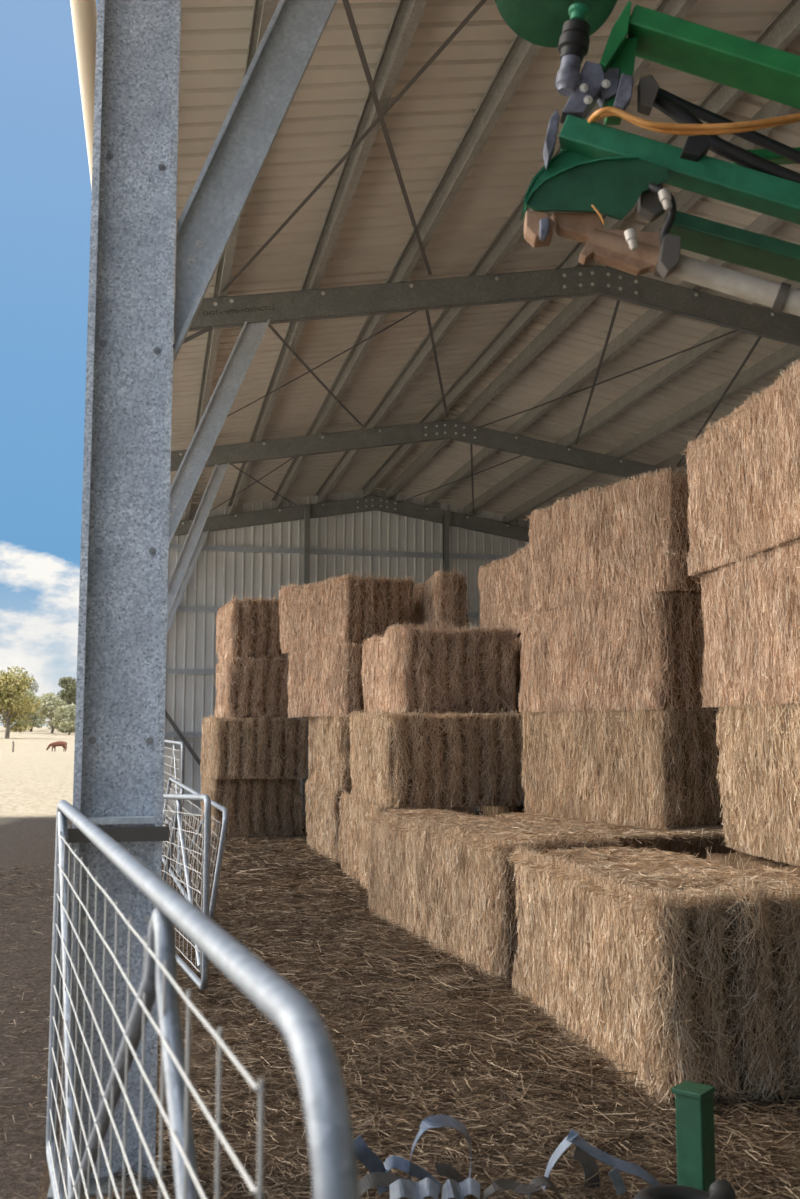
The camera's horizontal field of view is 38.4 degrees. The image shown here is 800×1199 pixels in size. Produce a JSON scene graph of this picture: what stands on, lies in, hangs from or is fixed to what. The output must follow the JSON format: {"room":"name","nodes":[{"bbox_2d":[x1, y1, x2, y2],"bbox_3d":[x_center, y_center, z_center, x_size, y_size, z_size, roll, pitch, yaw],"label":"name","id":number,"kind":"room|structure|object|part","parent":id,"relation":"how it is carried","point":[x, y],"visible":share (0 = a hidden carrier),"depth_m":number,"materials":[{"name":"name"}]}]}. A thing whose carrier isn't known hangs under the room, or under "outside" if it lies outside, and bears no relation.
{"room":"hay barn","nodes":[
{"label":"hay barn","id":0,"kind":"room"},
{"bbox_2d":[163,489,529,816],"bbox_3d":[-0.447,0.920,21.669,8.760,6.127,0.032,1,-6,-12],"label":"wall","id":1,"kind":"structure","parent":0,"point":[216,576],"depth_m":21.47,"materials":[{"name":"grey metal"}]},
{"bbox_2d":[165,710,200,765],"bbox_3d":[-3.625,2.880,20.620,1.457,2.040,0.012,1,-6,-12],"label":"strap","id":2,"kind":"object","parent":1,"relation":"attached to","point":[167,715],"visible":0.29,"depth_m":20.60,"materials":[{"name":"grey metal"}]},
{"bbox_2d":[166,668,215,674],"bbox_3d":[-0.471,1.384,21.562,7.970,0.100,0.055,1,-6,-12],"label":"girt","id":3,"kind":"object","parent":1,"relation":"attached to","point":[168,670],"depth_m":20.86,"materials":[{"name":"grey metal"}]},
{"bbox_2d":[165,731,308,736],"bbox_3d":[-0.471,2.508,21.438,7.970,0.100,0.055,1,-6,-12],"label":"girt","id":4,"kind":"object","parent":1,"relation":"attached to","point":[167,733],"depth_m":20.71,"materials":[{"name":"grey metal"}]},
{"bbox_2d":[176,606,479,617],"bbox_3d":[-0.471,0.251,21.687,7.970,0.100,0.055,1,-6,-12],"label":"girt","id":5,"kind":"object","parent":1,"relation":"attached to","point":[180,608],"depth_m":21.03,"materials":[{"name":"grey metal"}]},
{"bbox_2d":[169,544,516,559],"bbox_3d":[-0.471,-0.872,21.811,7.970,0.100,0.055,1,-6,-12],"label":"girt","id":6,"kind":"object","parent":1,"relation":"attached to","point":[171,546],"depth_m":21.69,"materials":[{"name":"grey metal"}]},
{"bbox_2d":[37,811,799,1198],"bbox_3d":[1.877,2.713,9.722,8.530,0.060,23.900,1,-6,-12],"label":"straw","id":7,"kind":"structure","parent":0,"point":[45,1182],"depth_m":4.77,"materials":[{"name":"brown plant"}]},
{"bbox_2d":[47,0,180,1198],"bbox_3d":[-1.032,-0.475,4.357,0.400,5.116,0.260,1,-6,-12],"label":"steel column","id":8,"kind":"structure","parent":7,"relation":"on","point":[121,683],"depth_m":4.34,"materials":[{"name":"silver metal"}]},
{"bbox_3d":[-1.032,2.060,4.077,0.400,0.016,0.260,1,-6,-12],"label":"plate","id":9,"kind":"part","parent":8,"relation":"part of","materials":[{"name":"grey metal"}]},
{"bbox_2d":[68,816,168,842],"bbox_3d":[-1.027,0.833,4.186,0.366,0.083,0.154,1,-6,-12],"label":"band","id":10,"kind":"object","parent":8,"relation":"attached to","point":[119,834],"visible":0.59,"depth_m":4.13,"materials":[{"name":"grey metal"}]},
{"bbox_3d":[-1.024,0.801,4.177,0.290,0.022,0.085,1,-6,-12],"label":"ledge plate","id":11,"kind":"part","parent":10,"relation":"part of","materials":[{"name":"grey metal"}]},
{"bbox_2d":[46,800,358,1198],"bbox_3d":[-0.613,1.124,2.428,0.060,1.196,3.389,2,-7,-20],"label":"gate","id":12,"kind":"object","parent":8,"relation":"attached to","point":[306,1035],"visible":1,"depth_m":1.77,"materials":[{"name":"silver metal"}]},
{"bbox_2d":[174,0,336,362],"bbox_3d":[-0.451,-1.976,4.630,0.854,2.153,0.065,1,-6,-12],"label":"knee brace","id":13,"kind":"object","parent":8,"relation":"attached to","point":[207,222],"visible":1,"depth_m":4.59,"materials":[{"name":"silver metal"}]},
{"bbox_3d":[3.024,-3.283,5.581,7.980,0.932,0.098,1,-6,-12],"label":"rafter","id":14,"kind":"object","parent":8,"relation":"on","visible":0},
{"bbox_2d":[185,0,277,519],"bbox_3d":[-1.457,-2.809,9.585,0.100,0.195,23.840,1,-6,-12],"label":"purlin","id":15,"kind":"structure","parent":14,"relation":"on","point":[263,10],"depth_m":9.70,"materials":[{"name":"grey metal"}]},
{"bbox_2d":[227,311,416,416],"bbox_3d":[-1.003,-2.540,12.719,0.032,0.394,5.144,5,-8,-38],"label":"brace","id":16,"kind":"object","parent":15,"relation":"attached to","point":[414,311],"visible":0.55,"depth_m":12.45,"materials":[{"name":"grey metal"}]},
{"bbox_2d":[221,0,486,291],"bbox_3d":[-0.385,-3.010,7.811,0.032,0.235,4.890,3,-7,-28],"label":"brace","id":17,"kind":"object","parent":15,"relation":"attached to","point":[478,6],"visible":1,"depth_m":7.49,"materials":[{"name":"grey metal"}]},
{"bbox_2d":[342,0,431,274],"bbox_3d":[-0.075,-3.071,7.679,0.032,0.310,5.409,-1,-6,7],"label":"brace","id":18,"kind":"object","parent":15,"relation":"attached to","point":[346,4],"visible":1,"depth_m":7.36,"materials":[{"name":"grey metal"}]},
{"bbox_2d":[228,0,427,513],"bbox_3d":[-0.665,-2.926,9.768,0.100,0.195,23.840,1,-6,-12],"label":"purlin","id":19,"kind":"structure","parent":14,"relation":"on","point":[407,16],"depth_m":8.42,"materials":[{"name":"grey metal"}]},
{"bbox_2d":[192,457,293,521],"bbox_3d":[-2.500,-1.787,18.486,0.032,0.260,5.412,3,-7,-28],"label":"brace","id":20,"kind":"object","parent":19,"relation":"attached to","point":[292,457],"visible":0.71,"depth_m":18.12,"materials":[{"name":"grey metal"}]},
{"bbox_2d":[230,464,296,504],"bbox_3d":[-2.256,-1.896,18.551,0.032,0.310,5.503,-1,-6,7],"label":"brace","id":21,"kind":"object","parent":19,"relation":"attached to","point":[230,464],"visible":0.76,"depth_m":18.68,"materials":[{"name":"grey metal"}]},
{"bbox_2d":[314,0,697,502],"bbox_3d":[0.919,-3.159,10.134,0.100,0.195,23.840,1,-6,-12],"label":"purlin","id":22,"kind":"structure","parent":14,"relation":"on","point":[512,229],"depth_m":11.95,"materials":[{"name":"grey metal"}]},
{"bbox_2d":[360,0,799,496],"bbox_3d":[1.780,-3.286,10.333,0.100,0.195,23.840,1,-6,-12],"label":"purlin","id":23,"kind":"structure","parent":14,"relation":"on","point":[784,27],"depth_m":11.93,"materials":[{"name":"grey metal"}]},
{"bbox_2d":[425,310,448,417],"bbox_3d":[0.440,-2.726,13.409,0.032,0.277,5.537,-1,-6,5],"label":"brace","id":24,"kind":"object","parent":23,"relation":"attached to","point":[427,311],"visible":0.87,"depth_m":13.07,"materials":[{"name":"grey metal"}]},
{"bbox_2d":[384,100,793,497],"bbox_3d":[2.231,-3.275,10.428,0.100,0.195,23.840,1,-6,-12],"label":"purlin","id":25,"kind":"structure","parent":14,"relation":"on","point":[685,199],"depth_m":12.92,"materials":[{"name":"grey metal"}]},
{"bbox_2d":[423,214,785,506],"bbox_3d":[2.974,-3.131,10.572,0.100,0.195,23.840,1,-6,-12],"label":"purlin","id":26,"kind":"structure","parent":14,"relation":"on","point":[764,224],"depth_m":13.72,"materials":[{"name":"grey metal"}]},
{"bbox_2d":[396,455,522,502],"bbox_3d":[0.972,-2.012,19.257,0.032,0.176,5.296,3,-7,-23],"label":"brace","id":27,"kind":"object","parent":26,"relation":"attached to","point":[520,455],"visible":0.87,"depth_m":19.05,"materials":[{"name":"grey metal"}]},
{"bbox_2d":[478,330,737,427],"bbox_3d":[2.322,-2.585,13.798,0.032,0.235,5.470,3,-7,-26],"label":"brace","id":28,"kind":"object","parent":26,"relation":"attached to","point":[733,331],"visible":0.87,"depth_m":13.33,"materials":[{"name":"grey metal"}]},
{"bbox_2d":[612,449,686,487],"bbox_3d":[5.321,-2.675,11.026,0.100,0.195,23.840,1,-6,-12],"label":"purlin","id":29,"kind":"structure","parent":14,"relation":"on","point":[672,461],"depth_m":16.92,"materials":[{"name":"grey metal"}]},
{"bbox_2d":[676,336,761,467],"bbox_3d":[3.863,-2.358,14.104,0.032,0.260,5.509,0,-6,4],"label":"brace","id":30,"kind":"object","parent":29,"relation":"attached to","point":[759,337],"visible":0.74,"depth_m":13.41,"materials":[{"name":"grey metal"}]},
{"bbox_2d":[503,344,799,523],"bbox_3d":[4.538,-2.827,10.875,0.100,0.195,23.840,1,-6,-12],"label":"purlin","id":31,"kind":"structure","parent":14,"relation":"on","point":[789,353],"depth_m":14.92,"materials":[{"name":"grey metal"}]},
{"bbox_2d":[162,794,210,990],"bbox_3d":[-1.554,1.923,8.003,0.040,1.268,2.874,2,-7,-18],"label":"gate","id":32,"kind":"object","parent":7,"relation":"on","point":[202,959],"visible":0.7,"depth_m":7.17,"materials":[{"name":"silver metal"}]},
{"bbox_2d":[200,774,305,839],"bbox_3d":[-2.274,3.062,17.442,1.443,0.952,2.269,2,-6,-14],"label":"bale","id":33,"kind":"object","parent":7,"relation":"on","point":[256,806],"visible":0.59,"depth_m":16.43},
{"bbox_2d":[199,713,308,779],"bbox_3d":[-2.217,2.192,17.296,1.506,0.932,2.292,2,-6,-14],"label":"bale","id":34,"kind":"object","parent":33,"relation":"on","point":[232,748],"visible":1,"depth_m":16.30},
{"bbox_2d":[213,653,289,717],"bbox_3d":[-2.247,1.348,17.519,1.133,0.936,2.248,2,-6,-14],"label":"bale","id":35,"kind":"object","parent":34,"relation":"on","point":[246,688],"visible":0.95,"depth_m":16.52},
{"bbox_2d":[215,594,289,661],"bbox_3d":[-2.260,0.496,17.773,1.051,0.966,2.277,2,-6,-14],"label":"bale","id":36,"kind":"object","parent":35,"relation":"on","point":[245,628],"visible":0.91,"depth_m":16.76},
{"bbox_2d":[301,507,309,815],"bbox_3d":[-1.723,1.094,21.061,0.100,5.648,0.120,1,-6,-12],"label":"post","id":37,"kind":"object","parent":7,"relation":"on","point":[306,509],"visible":0.37,"depth_m":21.20,"materials":[{"name":"grey metal"}]},
{"bbox_2d":[304,779,351,862],"bbox_3d":[-0.580,2.747,14.479,1.023,0.926,2.107,2,-7,-15],"label":"bale","id":38,"kind":"object","parent":7,"relation":"on","point":[322,805],"visible":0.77,"depth_m":14.06},
{"bbox_2d":[305,714,351,790],"bbox_3d":[-0.531,1.868,14.368,1.016,0.930,2.119,2,-7,-15],"label":"bale","id":39,"kind":"object","parent":38,"relation":"on","point":[329,744],"visible":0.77,"depth_m":13.87},
{"bbox_2d":[287,639,364,717],"bbox_3d":[-0.666,1.032,14.650,1.061,0.934,2.052,3,-7,-27],"label":"bale","id":40,"kind":"object","parent":39,"relation":"on","point":[325,680],"visible":0.7,"depth_m":14.06},
{"bbox_2d":[277,572,418,653],"bbox_3d":[-0.719,0.199,15.072,1.161,0.962,2.115,4,-7,-31],"label":"bale","id":41,"kind":"object","parent":40,"relation":"on","point":[346,608],"visible":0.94,"depth_m":14.39},
{"bbox_2d":[0,813,799,1198],"bbox_3d":[-2.052,2.723,11.371,5.909,0.312,17.684,1,-6,-12],"label":"ground","id":42,"kind":"structure","parent":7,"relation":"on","point":[476,986],"depth_m":5.25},
{"bbox_2d":[163,739,184,834],"bbox_3d":[-3.529,2.780,17.530,0.048,1.268,4.707,2,-7,-16],"label":"gate","id":43,"kind":"object","parent":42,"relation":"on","point":[169,767],"visible":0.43,"depth_m":16.48,"materials":[{"name":"silver metal"}]},
{"bbox_2d":[162,777,227,919],"bbox_3d":[-2.130,2.342,11.376,0.166,0.921,5.752,2,-7,-15],"label":"gate","id":44,"kind":"object","parent":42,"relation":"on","point":[223,809],"visible":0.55,"depth_m":10.20,"materials":[{"name":"silver metal"}]},
{"bbox_3d":[-0.095,1.849,3.759,0.169,0.207,0.030,5,-8,-39],"label":"plastic strip","id":45,"kind":"part","parent":42,"relation":"part of","materials":[{"name":"plastic"}]},
{"bbox_3d":[-0.038,1.884,3.693,0.225,0.081,0.038,1,-6,-12],"label":"plastic strip","id":46,"kind":"part","parent":42,"relation":"part of","materials":[{"name":"grey plastic"}]},
{"bbox_3d":[0.045,1.916,3.822,0.215,0.141,0.041,2,-7,-19],"label":"plastic strip","id":47,"kind":"part","parent":42,"relation":"part of","materials":[{"name":"plastic"}]},
{"bbox_3d":[0.047,1.877,3.663,0.176,0.068,0.077,2,-7,-21],"label":"plastic strip","id":48,"kind":"part","parent":42,"relation":"part of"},
{"bbox_3d":[0.145,1.870,3.857,0.275,0.265,0.107,3,-7,-28],"label":"plastic strip","id":49,"kind":"part","parent":42,"relation":"part of","materials":[{"name":"plastic"}]},
{"bbox_3d":[0.174,1.911,3.777,0.121,0.115,0.046,1,-6,-12],"label":"plastic strip","id":50,"kind":"part","parent":42,"relation":"part of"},
{"bbox_3d":[0.196,1.904,3.719,0.156,0.077,0.087,4,-8,-33],"label":"plastic strip","id":51,"kind":"part","parent":42,"relation":"part of","materials":[{"name":"plastic"}]},
{"bbox_3d":[0.359,1.934,3.785,0.202,0.051,0.094,2,-7,-19],"label":"plastic strip","id":52,"kind":"part","parent":42,"relation":"part of","materials":[{"name":"grey plastic"}]},
{"bbox_3d":[0.479,1.956,3.817,0.121,0.063,0.050,1,-6,-12],"label":"plastic strip","id":53,"kind":"part","parent":42,"relation":"part of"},
{"bbox_3d":[0.649,1.987,4.008,0.091,0.156,0.089,1,-6,-12],"label":"plastic strip","id":54,"kind":"part","parent":42,"relation":"part of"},
{"bbox_3d":[0.693,1.918,3.926,0.411,0.222,0.091,0,-6,-3],"label":"plastic strip","id":55,"kind":"part","parent":42,"relation":"part of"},
{"bbox_3d":[0.723,1.938,3.830,0.066,0.092,0.009,1,-6,-12],"label":"plastic strip","id":56,"kind":"part","parent":42,"relation":"part of","materials":[{"name":"plastic"}]},
{"bbox_2d":[634,1179,735,1198],"bbox_3d":[0.815,1.815,3.287,0.301,0.290,0.241,1,-6,-12],"label":"hose","id":57,"kind":"object","parent":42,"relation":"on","point":[720,1189],"visible":1,"depth_m":3.33,"materials":[{"name":"black rubber"}]},
{"bbox_2d":[337,790,477,892],"bbox_3d":[0.028,2.408,11.533,1.062,0.959,2.276,1,-6,-12],"label":"bale","id":58,"kind":"object","parent":7,"relation":"on","point":[353,833],"visible":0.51,"depth_m":11.50},
{"bbox_2d":[348,708,541,807],"bbox_3d":[0.418,1.570,11.669,1.690,0.933,2.286,1,-6,-12],"label":"bale","id":59,"kind":"object","parent":58,"relation":"on","point":[452,760],"visible":0.92,"depth_m":10.66},
{"bbox_2d":[361,621,519,713],"bbox_3d":[0.371,0.774,12.404,1.321,0.956,2.288,1,-6,-12],"label":"bale","id":60,"kind":"object","parent":59,"relation":"on","point":[406,668],"visible":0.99,"depth_m":11.44},
{"bbox_2d":[443,512,449,572],"bbox_3d":[0.878,1.155,21.613,0.100,5.648,0.120,1,-6,-12],"label":"post","id":61,"kind":"object","parent":7,"relation":"on","point":[446,538],"visible":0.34,"depth_m":21.81,"materials":[{"name":"grey metal"}]},
{"bbox_2d":[364,808,625,981],"bbox_3d":[0.573,2.075,8.563,1.029,0.966,2.934,2,-7,-19],"label":"bale","id":62,"kind":"object","parent":7,"relation":"on","point":[446,877],"visible":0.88,"depth_m":7.91},
{"bbox_2d":[480,805,546,817],"bbox_3d":[1.698,2.549,12.482,1.223,0.876,2.016,2,-7,-15],"label":"bale","id":63,"kind":"object","parent":7,"relation":"on","point":[488,810],"visible":0.08,"depth_m":12.63},
{"bbox_2d":[492,812,740,859],"bbox_3d":[1.819,2.136,8.929,1.614,0.921,2.231,2,-7,-19],"label":"bale","id":64,"kind":"object","parent":7,"relation":"on","point":[696,840],"visible":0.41,"depth_m":8.04},
{"bbox_2d":[517,705,722,829],"bbox_3d":[1.855,1.309,9.324,1.040,0.938,1.992,3,-7,-27],"label":"bale","id":65,"kind":"object","parent":64,"relation":"on","point":[656,769],"visible":0.97,"depth_m":8.70},
{"bbox_2d":[518,585,731,712],"bbox_3d":[1.843,0.433,9.396,0.986,0.971,1.981,3,-7,-27],"label":"bale","id":66,"kind":"object","parent":65,"relation":"on","point":[637,651],"visible":0.9,"depth_m":8.80},
{"bbox_2d":[527,466,714,612],"bbox_3d":[1.925,-0.429,9.358,1.022,0.966,2.021,3,-7,-27],"label":"bale","id":67,"kind":"object","parent":66,"relation":"on","point":[623,537],"visible":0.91,"depth_m":8.91},
{"bbox_2d":[495,0,799,315],"bbox_3d":[1.055,-0.162,3.357,1.606,4.260,0.663,-2,-6,14],"label":"machine arm","id":68,"kind":"object","parent":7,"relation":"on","point":[598,168],"visible":1,"depth_m":3.40,"materials":[{"name":"green paint"}]},
{"bbox_3d":[0.525,-2.087,3.858,0.423,0.324,0.390,1,-6,-12],"label":"round plate","id":69,"kind":"part","parent":68,"relation":"part of","materials":[{"name":"green paint"}]},
{"bbox_3d":[0.651,-1.691,3.536,0.096,0.202,0.180,0,-6,2],"label":"plate","id":70,"kind":"part","parent":68,"relation":"part of","materials":[{"name":"green paint"}]},
{"bbox_3d":[0.750,-1.521,3.472,0.064,0.105,0.051,-1,-6,8],"label":"fitting plate","id":71,"kind":"part","parent":68,"relation":"part of","materials":[{"name":"grey metal"}]},
{"bbox_2d":[506,844,799,1107],"bbox_3d":[1.322,1.784,5.937,1.133,0.966,2.173,1,-6,-12],"label":"bale","id":72,"kind":"object","parent":7,"relation":"on","point":[678,968],"visible":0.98,"depth_m":5.05},
{"bbox_2d":[671,1081,715,1192],"bbox_3d":[0.903,1.748,3.514,0.100,0.496,0.100,-5,-8,40],"label":"steel post","id":73,"kind":"object","parent":7,"relation":"on","point":[694,1105],"visible":1,"depth_m":3.50,"materials":[{"name":"metal"}]},
{"bbox_2d":[706,847,799,875],"bbox_3d":[2.623,1.853,6.144,1.272,0.865,2.434,1,-6,-8],"label":"bale","id":74,"kind":"object","parent":7,"relation":"on","point":[742,861],"visible":0.1,"depth_m":6.71},
{"bbox_2d":[712,696,799,866],"bbox_3d":[2.694,0.949,6.124,1.329,0.952,2.517,1,-6,-7],"label":"bale","id":75,"kind":"object","parent":74,"relation":"on","point":[758,777],"visible":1,"depth_m":6.52},
{"bbox_2d":[691,536,799,707],"bbox_3d":[2.645,0.112,6.427,1.300,0.958,2.530,1,-6,-7],"label":"bale","id":76,"kind":"object","parent":75,"relation":"on","point":[751,609],"visible":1,"depth_m":6.66},
{"bbox_2d":[680,359,799,576],"bbox_3d":[2.589,-0.737,6.534,1.324,0.950,2.530,1,-6,-6],"label":"bale","id":77,"kind":"object","parent":76,"relation":"on","point":[743,478],"visible":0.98,"depth_m":6.65},
{"bbox_3d":[-3.338,0.707,15.097,0.316,5.108,0.105,1,-6,-12],"label":"steel column","id":78,"kind":"structure","parent":7,"relation":"on","visible":0},
{"bbox_2d":[167,463,228,617],"bbox_3d":[-2.752,-0.657,15.389,0.880,2.423,0.065,1,-6,-12],"label":"knee brace","id":79,"kind":"object","parent":78,"relation":"attached to","point":[218,473],"visible":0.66,"depth_m":15.43,"materials":[{"name":"grey metal"}]},
{"bbox_2d":[170,420,687,478],"bbox_3d":[0.711,-2.094,16.352,7.980,0.932,0.098,1,-6,-12],"label":"rafter","id":80,"kind":"object","parent":78,"relation":"on","point":[445,429],"visible":0.89,"depth_m":16.27,"materials":[{"name":"silver metal"}]},
{"bbox_3d":[0.717,-2.412,16.358,0.840,0.276,0.007,1,-6,-12],"label":"apex plate","id":81,"kind":"part","parent":80,"relation":"part of","materials":[{"name":"grey metal"}]},
{"bbox_3d":[-4.497,1.302,20.491,0.316,5.108,0.105,1,-6,-12],"label":"steel column","id":82,"kind":"structure","parent":7,"relation":"on","visible":0},
{"bbox_2d":[167,531,208,632],"bbox_3d":[-3.916,-0.102,20.787,0.869,2.337,0.065,1,-6,-12],"label":"knee brace","id":83,"kind":"object","parent":82,"relation":"attached to","point":[203,535],"visible":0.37,"depth_m":20.85,"materials":[{"name":"grey metal"}]},
{"bbox_2d":[174,496,529,541],"bbox_3d":[-0.448,-1.499,21.747,7.980,0.932,0.098,1,-6,-12],"label":"rafter","id":84,"kind":"object","parent":82,"relation":"on","point":[269,516],"visible":0.94,"depth_m":21.68,"materials":[{"name":"silver metal"}]},
{"bbox_3d":[-0.442,-1.816,21.753,0.840,0.276,0.007,1,-6,-12],"label":"apex plate","id":85,"kind":"part","parent":84,"relation":"part of","materials":[{"name":"grey metal"}]},
{"bbox_3d":[0.463,2.776,14.537,0.402,0.872,1.774,1,-6,-12],"label":"bale","id":86,"kind":"object","parent":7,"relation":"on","visible":0},
{"bbox_3d":[0.458,1.922,14.624,0.404,0.866,1.772,1,-6,-12],"label":"bale","id":87,"kind":"object","parent":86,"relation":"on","visible":0},
{"bbox_3d":[0.452,1.067,14.726,0.395,0.865,1.777,1,-6,-12],"label":"bale","id":88,"kind":"object","parent":87,"relation":"on","visible":0},
{"bbox_2d":[413,567,472,630],"bbox_3d":[0.483,0.169,14.815,0.512,0.965,1.839,1,-6,-12],"label":"bale","id":89,"kind":"object","parent":88,"relation":"on","point":[441,599],"visible":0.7,"depth_m":14.02},
{"bbox_3d":[-2.161,0.102,9.614,0.316,5.108,0.105,1,-6,-12],"label":"steel column","id":90,"kind":"structure","parent":7,"relation":"on","visible":0},
{"bbox_2d":[169,319,269,544],"bbox_3d":[-1.575,-1.394,9.921,0.878,2.157,0.065,1,-6,-12],"label":"knee brace","id":91,"kind":"object","parent":90,"relation":"attached to","point":[197,454],"visible":0.92,"depth_m":9.95,"materials":[{"name":"silver metal"}]},
{"bbox_2d":[174,265,799,345],"bbox_3d":[1.888,-2.700,10.869,7.980,0.932,0.098,1,-6,-12],"label":"rafter","id":92,"kind":"object","parent":90,"relation":"on","point":[421,295],"visible":0.99,"depth_m":10.64,"materials":[{"name":"grey metal"}]},
{"bbox_2d":[173,325,212,348],"bbox_3d":[-1.808,-2.274,9.975,0.356,0.236,0.030,1,-6,-12],"label":"brace","id":93,"kind":"object","parent":92,"relation":"attached to","point":[208,328],"visible":0.64,"depth_m":9.98,"materials":[{"name":"grey metal"}]},
{"bbox_2d":[271,34,540,508],"bbox_3d":[0.127,-3.042,9.951,0.100,0.195,23.840,1,-6,-12],"label":"purlin","id":94,"kind":"structure","parent":92,"relation":"on","point":[520,54],"depth_m":8.95,"materials":[{"name":"grey metal"}]},
{"bbox_2d":[268,324,363,426],"bbox_3d":[-0.929,-2.524,13.093,0.032,0.344,5.665,-1,-6,9],"label":"brace","id":95,"kind":"object","parent":94,"relation":"attached to","point":[269,325],"visible":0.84,"depth_m":12.73,"materials":[{"name":"grey metal"}]},
{"bbox_3d":[1.894,-3.017,10.876,0.840,0.276,0.007,1,-6,-12],"label":"apex plate","id":96,"kind":"part","parent":92,"relation":"part of","materials":[{"name":"grey metal"}]},
{"bbox_2d":[463,279,799,514],"bbox_3d":[3.756,-2.979,10.723,0.100,0.195,23.840,1,-6,-12],"label":"purlin","id":97,"kind":"structure","parent":92,"relation":"on","point":[687,359],"depth_m":14.53,"materials":[{"name":"grey metal"}]},
{"bbox_2d":[470,444,473,514],"bbox_3d":[1.216,-2.037,19.312,0.032,0.260,5.412,0,-6,4],"label":"brace","id":98,"kind":"object","parent":97,"relation":"attached to","point":[471,449],"visible":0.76,"depth_m":19.16,"materials":[{"name":"grey metal"}]},
{"bbox_2d":[575,300,619,444],"bbox_3d":[2.347,-2.653,13.810,0.032,0.260,5.509,0,-6,4],"label":"brace","id":99,"kind":"object","parent":97,"relation":"attached to","point":[618,301],"visible":0.87,"depth_m":13.32,"materials":[{"name":"grey metal"}]},
{"bbox_2d":[170,0,799,520],"bbox_3d":[1.992,-3.064,10.421,8.800,0.786,23.971,1,-6,-12],"label":"ceiling","id":100,"kind":"structure","parent":0,"point":[426,125],"depth_m":10.17,"materials":[{"name":"beige metal"}]},
{"bbox_3d":[1.681,1.697,12.585,1.157,0.866,1.985,2,-7,-15],"label":"bale","id":101,"kind":"object","parent":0,"visible":0},
{"bbox_2d":[511,635,553,713],"bbox_3d":[1.677,0.840,12.666,1.199,0.868,2.011,2,-7,-15],"label":"bale","id":102,"kind":"object","parent":101,"relation":"on","point":[517,654],"visible":0.06,"depth_m":12.23},
{"bbox_2d":[476,544,540,638],"bbox_3d":[1.685,-0.051,12.740,1.272,0.950,2.116,2,-7,-15],"label":"bale","id":103,"kind":"object","parent":102,"relation":"on","point":[504,595],"visible":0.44,"depth_m":12.53},
{"label":"outside","id":104,"kind":"structure","parent":0,"visible":0},
{"bbox_2d":[0,727,74,1198],"bbox_3d":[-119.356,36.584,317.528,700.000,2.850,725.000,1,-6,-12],"label":"ground","id":105,"kind":"structure","parent":104,"point":[34,779],"depth_m":9.09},
{"bbox_2d":[0,666,40,738],"bbox_3d":[-64.559,16.947,189.803,10.128,12.128,9.450,1,-6,-12],"label":"tree","id":106,"kind":"object","parent":105,"relation":"on","point":[14,684],"visible":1,"depth_m":189.40,"materials":[{"name":"green plant"}]},
{"bbox_2d":[10,679,39,727],"bbox_3d":[-86.418,23.795,261.610,8.159,12.128,9.720,1,-6,-12],"label":"tree","id":107,"kind":"object","parent":105,"relation":"on","point":[33,685],"visible":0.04,"depth_m":262.06,"materials":[{"name":"green plant"}]},
{"bbox_2d":[16,688,49,731],"bbox_3d":[-80.076,23.816,249.539,8.155,9.803,8.914,1,-6,-12],"label":"tree","id":108,"kind":"object","parent":105,"relation":"on","point":[35,721],"visible":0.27,"depth_m":248.14,"materials":[{"name":"green plant"}]},
{"bbox_2d":[33,693,67,733],"bbox_3d":[-69.352,22.635,229.651,8.255,8.406,9.230,1,-6,-12],"label":"tree","id":109,"kind":"object","parent":105,"relation":"on","point":[49,703],"visible":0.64,"depth_m":227.90,"materials":[{"name":"green plant"}]},
{"bbox_2d":[46,741,66,751],"bbox_3d":[-39.878,17.063,133.552,2.343,1.257,0.685,2,-7,-20],"label":"cow","id":110,"kind":"object","parent":105,"relation":"on","point":[63,744],"visible":1,"depth_m":133.42},
{"bbox_2d":[51,703,75,734],"bbox_3d":[-63.008,22.675,218.499,6.488,6.216,7.844,1,-6,-12],"label":"tree","id":111,"kind":"object","parent":105,"relation":"on","point":[64,718],"visible":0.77,"depth_m":216.88,"materials":[{"name":"green plant"}]},
{"bbox_2d":[55,676,76,705],"bbox_3d":[-79.807,25.042,279.029,8.894,13.048,8.381,1,-6,-12],"label":"tree","id":112,"kind":"object","parent":105,"relation":"on","point":[69,696],"visible":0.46,"depth_m":277.33,"materials":[{"name":"green plant"}]},
{"bbox_3d":[-2.132,-2.668,9.425,0.060,0.150,23.840,1,-6,-12],"label":"beam","id":113,"kind":"structure","parent":0,"visible":0},
{"bbox_2d":[70,0,96,188],"bbox_3d":[-2.368,-2.561,9.393,0.126,0.071,23.900,1,-6,-12],"label":"gutter","id":114,"kind":"object","parent":113,"relation":"attached to","point":[84,12],"visible":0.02,"depth_m":6.12,"materials":[{"name":"beige metal"}]}
]}

